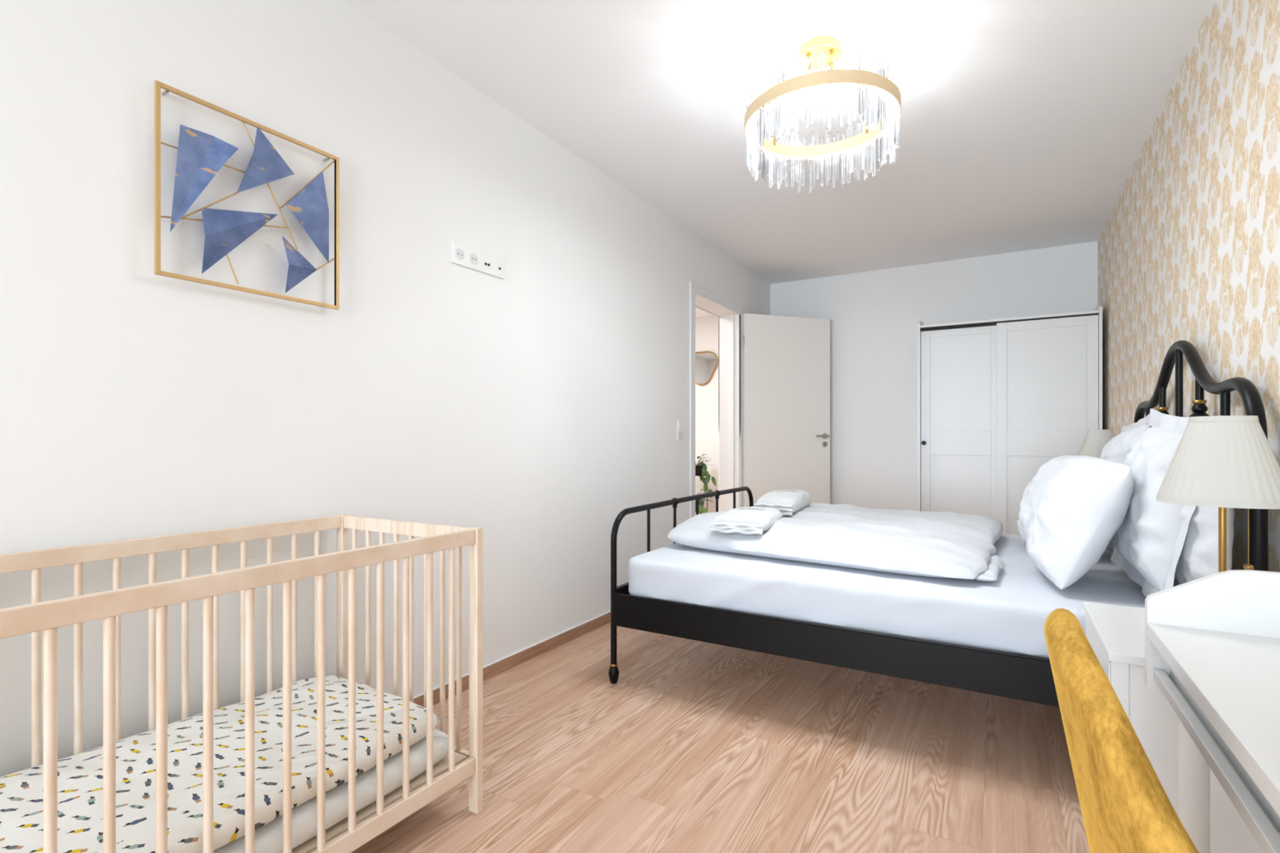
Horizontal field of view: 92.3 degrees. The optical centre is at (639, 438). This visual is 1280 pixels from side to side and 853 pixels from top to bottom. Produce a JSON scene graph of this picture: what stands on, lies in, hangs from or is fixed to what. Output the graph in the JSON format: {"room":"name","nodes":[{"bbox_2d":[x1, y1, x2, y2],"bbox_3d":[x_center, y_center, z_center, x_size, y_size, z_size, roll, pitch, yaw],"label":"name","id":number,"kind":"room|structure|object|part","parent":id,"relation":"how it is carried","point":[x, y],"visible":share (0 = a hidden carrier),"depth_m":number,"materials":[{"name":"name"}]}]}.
{"room":"bedroom","nodes":[
{"label":"bedroom","id":0,"kind":"room"},
{"bbox_2d":[0,0,770,777],"bbox_3d":[-1.099,-0.228,2.150,0.182,2.556,9.390,0,0,31],"label":"wall","id":1,"kind":"structure","parent":0,"point":[536,406],"depth_m":1.99,"materials":[{"name":"white paint"}]},
{"bbox_2d":[154,80,338,309],"bbox_3d":[-1.134,-0.686,1.833,0.080,0.508,0.517,0,0,31],"label":"wall art","id":2,"kind":"object","parent":1,"relation":"attached to","point":[201,155],"visible":1,"depth_m":1.77,"materials":[{"name":"gold metal"}]},
{"bbox_3d":[-1.256,-0.785,1.651,0.005,0.005,0.056,0,0,30],"label":"rod","id":3,"kind":"part","parent":2,"relation":"part of","materials":[{"name":"gold metal"}]},
{"bbox_3d":[-1.243,-0.599,1.673,0.005,0.027,0.110,0,0,30],"label":"rod","id":4,"kind":"part","parent":2,"relation":"part of","materials":[{"name":"gold metal"}]},
{"bbox_3d":[-1.208,-0.658,1.732,0.005,0.124,0.148,0,0,30],"label":"rod","id":5,"kind":"part","parent":2,"relation":"part of","materials":[{"name":"gold metal"}]},
{"bbox_3d":[-1.180,-0.492,1.780,0.005,0.084,0.037,0,0,30],"label":"rod","id":6,"kind":"part","parent":2,"relation":"part of","materials":[{"name":"gold metal"}]},
{"bbox_3d":[-1.177,-0.783,1.786,0.005,0.005,0.061,0,0,30],"label":"rod","id":7,"kind":"part","parent":2,"relation":"part of","materials":[{"name":"gold metal"}]},
{"bbox_3d":[-1.158,-0.901,1.817,0.005,0.062,0.038,0,0,30],"label":"rod","id":8,"kind":"part","parent":2,"relation":"part of","materials":[{"name":"gold metal"}]},
{"bbox_3d":[-1.117,-0.650,1.887,0.005,0.020,0.080,0,0,30],"label":"rod","id":9,"kind":"part","parent":2,"relation":"part of","materials":[{"name":"gold metal"}]},
{"bbox_3d":[-1.107,-0.688,1.904,0.005,0.179,0.096,0,0,30],"label":"rod","id":10,"kind":"part","parent":2,"relation":"part of","materials":[{"name":"gold metal"}]},
{"bbox_3d":[-1.065,-0.820,1.976,0.005,0.219,0.183,0,0,30],"label":"rod","id":11,"kind":"part","parent":2,"relation":"part of","materials":[{"name":"gold metal"}]},
{"bbox_3d":[-1.039,-0.570,2.020,0.005,0.079,0.094,0,0,30],"label":"rod","id":12,"kind":"part","parent":2,"relation":"part of","materials":[{"name":"gold metal"}]},
{"bbox_2d":[451,241,504,279],"bbox_3d":[-0.691,-0.765,2.651,0.012,0.086,0.306,0,0,31],"label":"panel","id":13,"kind":"object","parent":1,"relation":"attached to","point":[463,255],"visible":1,"depth_m":2.63,"materials":[{"name":"white plastic"}]},
{"bbox_2d":[454,247,465,261],"bbox_3d":[-0.746,-0.765,2.551,0.001,0.056,0.056,0,0,31],"label":"socket","id":14,"kind":"object","parent":13,"relation":"attached to","point":[460,252],"depth_m":2.55,"materials":[{"name":"white plastic"}]},
{"bbox_2d":[469,252,479,266],"bbox_3d":[-0.707,-0.765,2.618,0.001,0.056,0.056,0,0,31],"label":"socket","id":15,"kind":"object","parent":13,"relation":"attached to","point":[473,256],"depth_m":2.62,"materials":[{"name":"white plastic"}]},
{"bbox_2d":[413,610,610,706],"bbox_3d":[-1.468,1.022,1.332,0.012,0.056,7.205,0,0,31],"label":"baseboard","id":16,"kind":"structure","parent":1,"relation":"attached to","point":[501,666],"depth_m":2.91,"materials":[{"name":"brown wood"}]},
{"bbox_2d":[677,420,683,439],"bbox_3d":[0.283,-0.060,4.305,0.012,0.140,0.076,0,0,31],"label":"light switch","id":17,"kind":"object","parent":1,"relation":"attached to","point":[680,434],"visible":1,"depth_m":4.29,"materials":[{"name":"white plastic"}]},
{"bbox_2d":[679,431,683,438],"bbox_3d":[0.287,-0.028,4.303,0.003,0.052,0.052,0,0,30],"label":"socket","id":18,"kind":"object","parent":17,"relation":"attached to","point":[681,434],"depth_m":4.30,"materials":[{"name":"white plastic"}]},
{"bbox_2d":[689,281,743,518],"bbox_3d":[0.546,-0.043,4.942,0.210,2.185,1.054,0,0,31],"label":"trim","id":19,"kind":"structure","parent":1,"relation":"attached to","point":[731,315],"depth_m":5.29,"materials":[{"name":"white paint"}]},
{"bbox_2d":[742,313,830,506],"bbox_3d":[1.299,-0.022,5.432,0.911,2.125,0.102,0,0,-18],"label":"door","id":20,"kind":"structure","parent":1,"relation":"in","point":[787,359],"depth_m":5.44,"materials":[{"name":"white paint"}]},
{"bbox_3d":[1.635,-0.025,5.523,0.146,0.052,0.062,0,0,-18],"label":"handle","id":21,"kind":"part","parent":20,"relation":"part of","materials":[{"name":"silver metal"}]},
{"bbox_2d":[695,307,714,317],"bbox_3d":[-0.518,-1.500,5.992,2.718,0.100,4.200,0,0,31],"label":"ceiling","id":22,"kind":"structure","parent":0,"point":[699,313],"depth_m":7.14,"materials":[{"name":"white paint"}]},
{"bbox_2d":[695,315,718,515],"bbox_3d":[0.557,-0.200,7.622,2.518,2.500,0.300,0,0,31],"label":"wall","id":23,"kind":"structure","parent":0,"point":[706,327],"depth_m":7.30,"materials":[{"name":"white paint"}]},
{"bbox_2d":[695,351,718,385],"bbox_3d":[0.740,-0.836,7.319,0.408,0.403,0.021,0,0,31],"label":"wall mirror","id":24,"kind":"object","parent":23,"relation":"attached to","point":[706,362],"visible":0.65,"depth_m":7.30,"materials":[{"name":"gold glass"}]},
{"bbox_2d":[351,622,1089,852],"bbox_3d":[-0.827,1.100,2.576,5.654,0.100,10.400,0,0,31],"label":"floor","id":25,"kind":"structure","parent":0,"point":[695,746],"depth_m":1.98,"materials":[{"name":"brown wood"}]},
{"bbox_2d":[0,514,483,852],"bbox_3d":[-1.038,0.651,1.361,0.644,0.798,1.252,0,0,31],"label":"crib","id":26,"kind":"object","parent":25,"relation":"on","point":[360,827],"visible":0.84,"depth_m":1.41,"materials":[{"name":"brown wood"}]},
{"bbox_3d":[-1.301,0.275,1.516,0.020,0.041,1.208,0,0,30],"label":"rail","id":27,"kind":"part","parent":26,"relation":"part of","materials":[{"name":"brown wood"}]},
{"bbox_3d":[-0.775,0.275,1.206,0.020,0.041,1.208,0,0,30],"label":"rail","id":28,"kind":"part","parent":26,"relation":"part of","materials":[{"name":"brown wood"}]},
{"bbox_2d":[213,728,448,852],"bbox_3d":[-1.042,0.849,1.363,0.591,0.085,1.186,0,0,31],"label":"mattress","id":29,"kind":"object","parent":26,"relation":"on","point":[268,837],"visible":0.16,"depth_m":1.41,"materials":[{"name":"white fabric"}]},
{"bbox_2d":[0,675,439,852],"bbox_3d":[-1.050,0.762,1.356,0.619,0.103,1.159,0,0,31],"label":"duvet","id":30,"kind":"object","parent":29,"relation":"on","point":[80,775],"visible":0.77,"depth_m":1.34,"materials":[{"name":"fabric"}]},
{"bbox_3d":[-0.989,0.651,2.046,0.034,0.798,0.022,0,0,30],"label":"leg","id":31,"kind":"part","parent":26,"relation":"part of","materials":[{"name":"brown wood"}]},
{"bbox_3d":[-1.038,0.902,1.361,0.583,0.020,1.192,0,0,30],"label":"board","id":32,"kind":"part","parent":26,"relation":"part of","materials":[{"name":"brown wood"}]},
{"bbox_3d":[-0.775,0.915,1.206,0.020,0.045,1.208,0,0,30],"label":"rail","id":33,"kind":"part","parent":26,"relation":"part of","materials":[{"name":"brown wood"}]},
{"bbox_3d":[-0.726,0.275,1.891,0.576,0.041,0.018,0,0,30],"label":"rail","id":34,"kind":"part","parent":26,"relation":"part of","materials":[{"name":"brown wood"}]},
{"bbox_3d":[-0.726,0.915,1.891,0.576,0.045,0.018,0,0,30],"label":"rail","id":35,"kind":"part","parent":26,"relation":"part of","materials":[{"name":"brown wood"}]},
{"bbox_3d":[-0.463,0.651,1.736,0.034,0.798,0.022,0,0,30],"label":"leg","id":36,"kind":"part","parent":26,"relation":"part of","materials":[{"name":"brown wood"}]},
{"bbox_2d":[695,475,707,512],"bbox_3d":[0.647,0.728,7.023,0.248,0.645,0.248,0,0,31],"label":"plant stand","id":37,"kind":"object","parent":25,"relation":"on","point":[695,475],"visible":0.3,"depth_m":7.00,"materials":[{"name":"black metal"}]},
{"bbox_2d":[695,488,712,514],"bbox_3d":[0.652,0.730,7.015,0.414,0.305,0.352,0,0,31],"label":"potted plant","id":38,"kind":"object","parent":37,"relation":"on","point":[701,509],"visible":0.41,"depth_m":6.92,"materials":[{"name":"green plant"}]},
{"bbox_2d":[695,453,715,497],"bbox_3d":[0.649,0.420,7.039,0.407,0.489,0.320,0,0,-3],"label":"potted plant","id":39,"kind":"object","parent":37,"relation":"on","point":[700,468],"visible":0.62,"depth_m":6.96,"materials":[{"name":"green plant"}]},
{"bbox_3d":[0.647,0.358,7.023,0.176,0.108,0.176,0,0,30],"label":"pot","id":40,"kind":"part","parent":39,"relation":"part of","materials":[{"name":"black ceramic"}]},
{"bbox_2d":[608,340,1268,706],"bbox_3d":[1.189,0.338,2.859,2.074,1.423,1.732,0,0,31],"label":"bed","id":41,"kind":"object","parent":25,"relation":"on","point":[1020,677],"visible":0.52,"depth_m":2.14,"materials":[{"name":"black metal"}]},
{"bbox_3d":[0.315,0.713,3.374,0.024,0.135,1.666,0,0,30],"label":"cross rail","id":42,"kind":"part","parent":41,"relation":"part of","materials":[{"name":"black metal"}]},
{"bbox_3d":[0.315,0.643,3.374,0.027,0.674,1.713,0,0,30],"label":"footboard","id":43,"kind":"part","parent":41,"relation":"part of","materials":[{"name":"black metal"}]},
{"bbox_3d":[0.760,0.730,2.142,2.007,0.140,0.046,0,0,30],"label":"rail","id":44,"kind":"part","parent":41,"relation":"part of","materials":[{"name":"black metal"}]},
{"bbox_2d":[628,533,1146,658],"bbox_3d":[1.180,0.603,2.865,1.962,0.178,1.649,0,0,31],"label":"mattress","id":45,"kind":"object","parent":41,"relation":"on","point":[1009,613],"visible":0.41,"depth_m":2.20,"materials":[{"name":"white fabric"}]},
{"bbox_2d":[666,511,1002,581],"bbox_3d":[0.794,0.437,2.704,1.379,0.148,0.675,0,0,31],"label":"duvet","id":46,"kind":"object","parent":45,"relation":"on","point":[852,544],"visible":0.91,"depth_m":2.48,"materials":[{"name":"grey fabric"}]},
{"bbox_2d":[711,506,782,534],"bbox_3d":[0.501,0.371,2.853,0.256,0.083,0.418,0,0,25],"label":"towel","id":47,"kind":"object","parent":46,"relation":"on","point":[744,520],"visible":0.95,"depth_m":2.71,"materials":[{"name":"white fabric"}]},
{"bbox_2d":[751,502,1003,544],"bbox_3d":[1.148,0.443,3.323,1.417,0.136,0.813,0,0,31],"label":"duvet","id":48,"kind":"object","parent":45,"relation":"on","point":[987,529],"visible":0.37,"depth_m":3.06,"materials":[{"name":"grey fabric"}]},
{"bbox_2d":[754,488,810,515],"bbox_3d":[0.794,0.346,3.401,0.234,0.110,0.440,0,0,31],"label":"towel","id":49,"kind":"object","parent":48,"relation":"on","point":[786,501],"visible":0.78,"depth_m":3.25,"materials":[{"name":"white fabric"}]},
{"bbox_2d":[1017,455,1091,542],"bbox_3d":[1.849,0.281,2.741,0.282,0.421,0.567,0,0,31],"label":"pillow","id":50,"kind":"object","parent":45,"relation":"on","point":[1034,489],"visible":0.3,"depth_m":2.69,"materials":[{"name":"white fabric"}]},
{"bbox_2d":[1026,457,1133,589],"bbox_3d":[1.542,0.280,2.184,0.293,0.425,0.549,0,0,31],"label":"pillow","id":51,"kind":"object","parent":45,"relation":"on","point":[1078,512],"visible":1,"depth_m":1.99,"materials":[{"name":"white fabric"}]},
{"bbox_2d":[1100,413,1150,550],"bbox_3d":[2.116,0.202,2.723,0.226,0.646,0.752,0,0,31],"label":"pillow","id":52,"kind":"object","parent":45,"relation":"on","point":[1117,449],"visible":0.28,"depth_m":2.58,"materials":[{"name":"white fabric"}]},
{"bbox_2d":[1110,408,1195,597],"bbox_3d":[1.699,0.205,2.039,0.198,0.640,0.803,0,0,25],"label":"pillow","id":53,"kind":"object","parent":45,"relation":"on","point":[1148,543],"visible":0.62,"depth_m":1.88,"materials":[{"name":"white fabric"}]},
{"bbox_2d":[1173,504,1234,586],"bbox_3d":[1.692,0.260,1.904,0.142,0.484,0.618,0,0,31],"label":"pillow","id":54,"kind":"object","parent":45,"relation":"on","point":[1198,559],"visible":0.15,"depth_m":1.68,"materials":[{"name":"white fabric"}]},
{"bbox_3d":[2.057,0.313,2.348,0.036,1.373,1.723,0,0,30],"label":"headboard","id":55,"kind":"part","parent":41,"relation":"part of","materials":[{"name":"black metal"}]},
{"bbox_2d":[917,305,1102,534],"bbox_3d":[2.807,0.058,4.747,1.161,1.985,0.570,0,0,31],"label":"wardrobe","id":56,"kind":"object","parent":25,"relation":"on","point":[999,399],"visible":0.62,"depth_m":4.54,"materials":[{"name":"white paint"}]},
{"bbox_3d":[2.317,0.058,5.041,0.018,1.985,0.562,0,0,30],"label":"panel","id":57,"kind":"part","parent":56,"relation":"part of","materials":[{"name":"white paint"}]},
{"bbox_3d":[2.444,0.070,4.697,0.546,1.849,0.018,0,0,30],"label":"sliding door","id":58,"kind":"part","parent":56,"relation":"part of","materials":[{"name":"white paint"}]},
{"bbox_3d":[2.811,-0.876,4.754,1.125,0.020,0.554,0,0,30],"label":"panel","id":59,"kind":"part","parent":56,"relation":"part of","materials":[{"name":"white paint"}]},
{"bbox_3d":[2.901,0.070,4.399,0.607,1.849,0.018,0,0,30],"label":"sliding door","id":60,"kind":"part","parent":56,"relation":"part of","materials":[{"name":"white paint"}]},
{"bbox_3d":[3.302,0.058,4.460,0.018,1.985,0.562,0,0,30],"label":"panel","id":61,"kind":"part","parent":56,"relation":"part of","materials":[{"name":"white paint"}]},
{"bbox_2d":[1044,608,1199,852],"bbox_3d":[0.764,0.640,0.710,0.498,0.823,0.410,0,0,31],"label":"desk chair","id":62,"kind":"object","parent":25,"relation":"on","point":[1125,806],"visible":1,"depth_m":0.72,"materials":[{"name":"yellow fabric"}]},
{"bbox_2d":[1083,601,1263,852],"bbox_3d":[1.274,0.750,1.402,0.424,0.600,0.472,0,0,31],"label":"nightstand","id":63,"kind":"object","parent":25,"relation":"on","point":[1116,634],"visible":0.27,"depth_m":1.27,"materials":[{"name":"white paint"}]},
{"bbox_3d":[1.118,0.599,1.494,0.018,0.242,0.424,0,0,30],"label":"drawer","id":64,"kind":"part","parent":63,"relation":"part of","materials":[{"name":"white paint"}]},
{"bbox_2d":[1155,415,1279,572],"bbox_3d":[1.308,0.200,1.382,0.230,0.500,0.230,0,0,31],"label":"table lamp","id":65,"kind":"object","parent":63,"relation":"on","point":[1223,462],"visible":0.89,"depth_m":1.33,"materials":[{"name":"white fabric"}]},
{"bbox_3d":[1.308,0.046,1.382,0.228,0.177,0.228,0,0,30],"label":"lamp shade","id":66,"kind":"part","parent":65,"relation":"part of","materials":[{"name":"white fabric"}]},
{"bbox_3d":[1.327,0.161,1.371,0.044,0.235,0.004,0,0,30],"label":"pull chain","id":67,"kind":"part","parent":65,"relation":"part of","materials":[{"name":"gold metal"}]},
{"bbox_3d":[1.346,0.284,1.360,0.017,0.014,0.017,0,0,30],"label":"pull knob","id":68,"kind":"part","parent":65,"relation":"part of","materials":[{"name":"gold metal"}]},
{"bbox_2d":[1145,569,1279,852],"bbox_3d":[0.879,0.630,0.673,0.411,0.840,0.638,0,0,31],"label":"desk","id":69,"kind":"object","parent":25,"relation":"on","point":[1212,642],"visible":1,"depth_m":0.90,"materials":[{"name":"white paint"}]},
{"bbox_3d":[0.869,0.736,0.965,0.037,0.628,0.037,0,0,30],"label":"leg","id":70,"kind":"part","parent":69,"relation":"part of","materials":[{"name":"white paint"}]},
{"bbox_3d":[1.036,0.319,0.940,0.411,0.218,0.018,0,0,30],"label":"panel","id":71,"kind":"part","parent":69,"relation":"part of","materials":[{"name":"white paint"}]},
{"bbox_3d":[0.715,0.393,0.770,0.014,0.018,0.602,0,0,30],"label":"rail","id":72,"kind":"part","parent":69,"relation":"part of","materials":[{"name":"white wood"}]},
{"bbox_3d":[0.730,0.389,0.761,0.025,0.023,0.602,0,0,30],"label":"rail","id":73,"kind":"part","parent":69,"relation":"part of","materials":[{"name":"white wood"}]},
{"bbox_3d":[2.500,0.750,3.483,0.424,0.600,0.472,0,0,30],"label":"nightstand","id":74,"kind":"object","parent":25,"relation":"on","visible":0},
{"bbox_2d":[1077,429,1115,457],"bbox_3d":[2.531,0.200,3.384,0.230,0.500,0.230,0,0,31],"label":"table lamp","id":75,"kind":"object","parent":74,"relation":"on","point":[1095,440],"visible":0.45,"depth_m":3.34,"materials":[{"name":"white fabric"}]},
{"bbox_2d":[344,0,1213,284],"bbox_3d":[0.088,-1.566,1.451,2.936,0.120,9.390,0,0,31],"label":"ceiling","id":76,"kind":"structure","parent":0,"point":[1024,124],"depth_m":2.77,"materials":[{"name":"white paint"}]},
{"bbox_2d":[744,35,901,193],"bbox_3d":[0.695,-1.280,2.376,0.576,0.451,0.576,0,0,31],"label":"chandelier","id":77,"kind":"object","parent":76,"relation":"hanging from","point":[820,52],"visible":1,"depth_m":2.29,"materials":[{"name":"clear glass"}]},
{"bbox_2d":[770,240,1097,511],"bbox_3d":[2.424,-0.228,5.418,2.572,2.556,0.182,0,0,31],"label":"wall","id":78,"kind":"structure","parent":0,"point":[874,316],"depth_m":5.42,"materials":[{"name":"white paint"}]},
{"bbox_2d":[1097,0,1279,572],"bbox_3d":[1.274,-0.228,0.752,0.182,2.556,9.390,0,0,31],"label":"wall","id":79,"kind":"structure","parent":0,"point":[1188,247],"depth_m":2.17,"materials":[{"name":"beige paper"}]}
]}

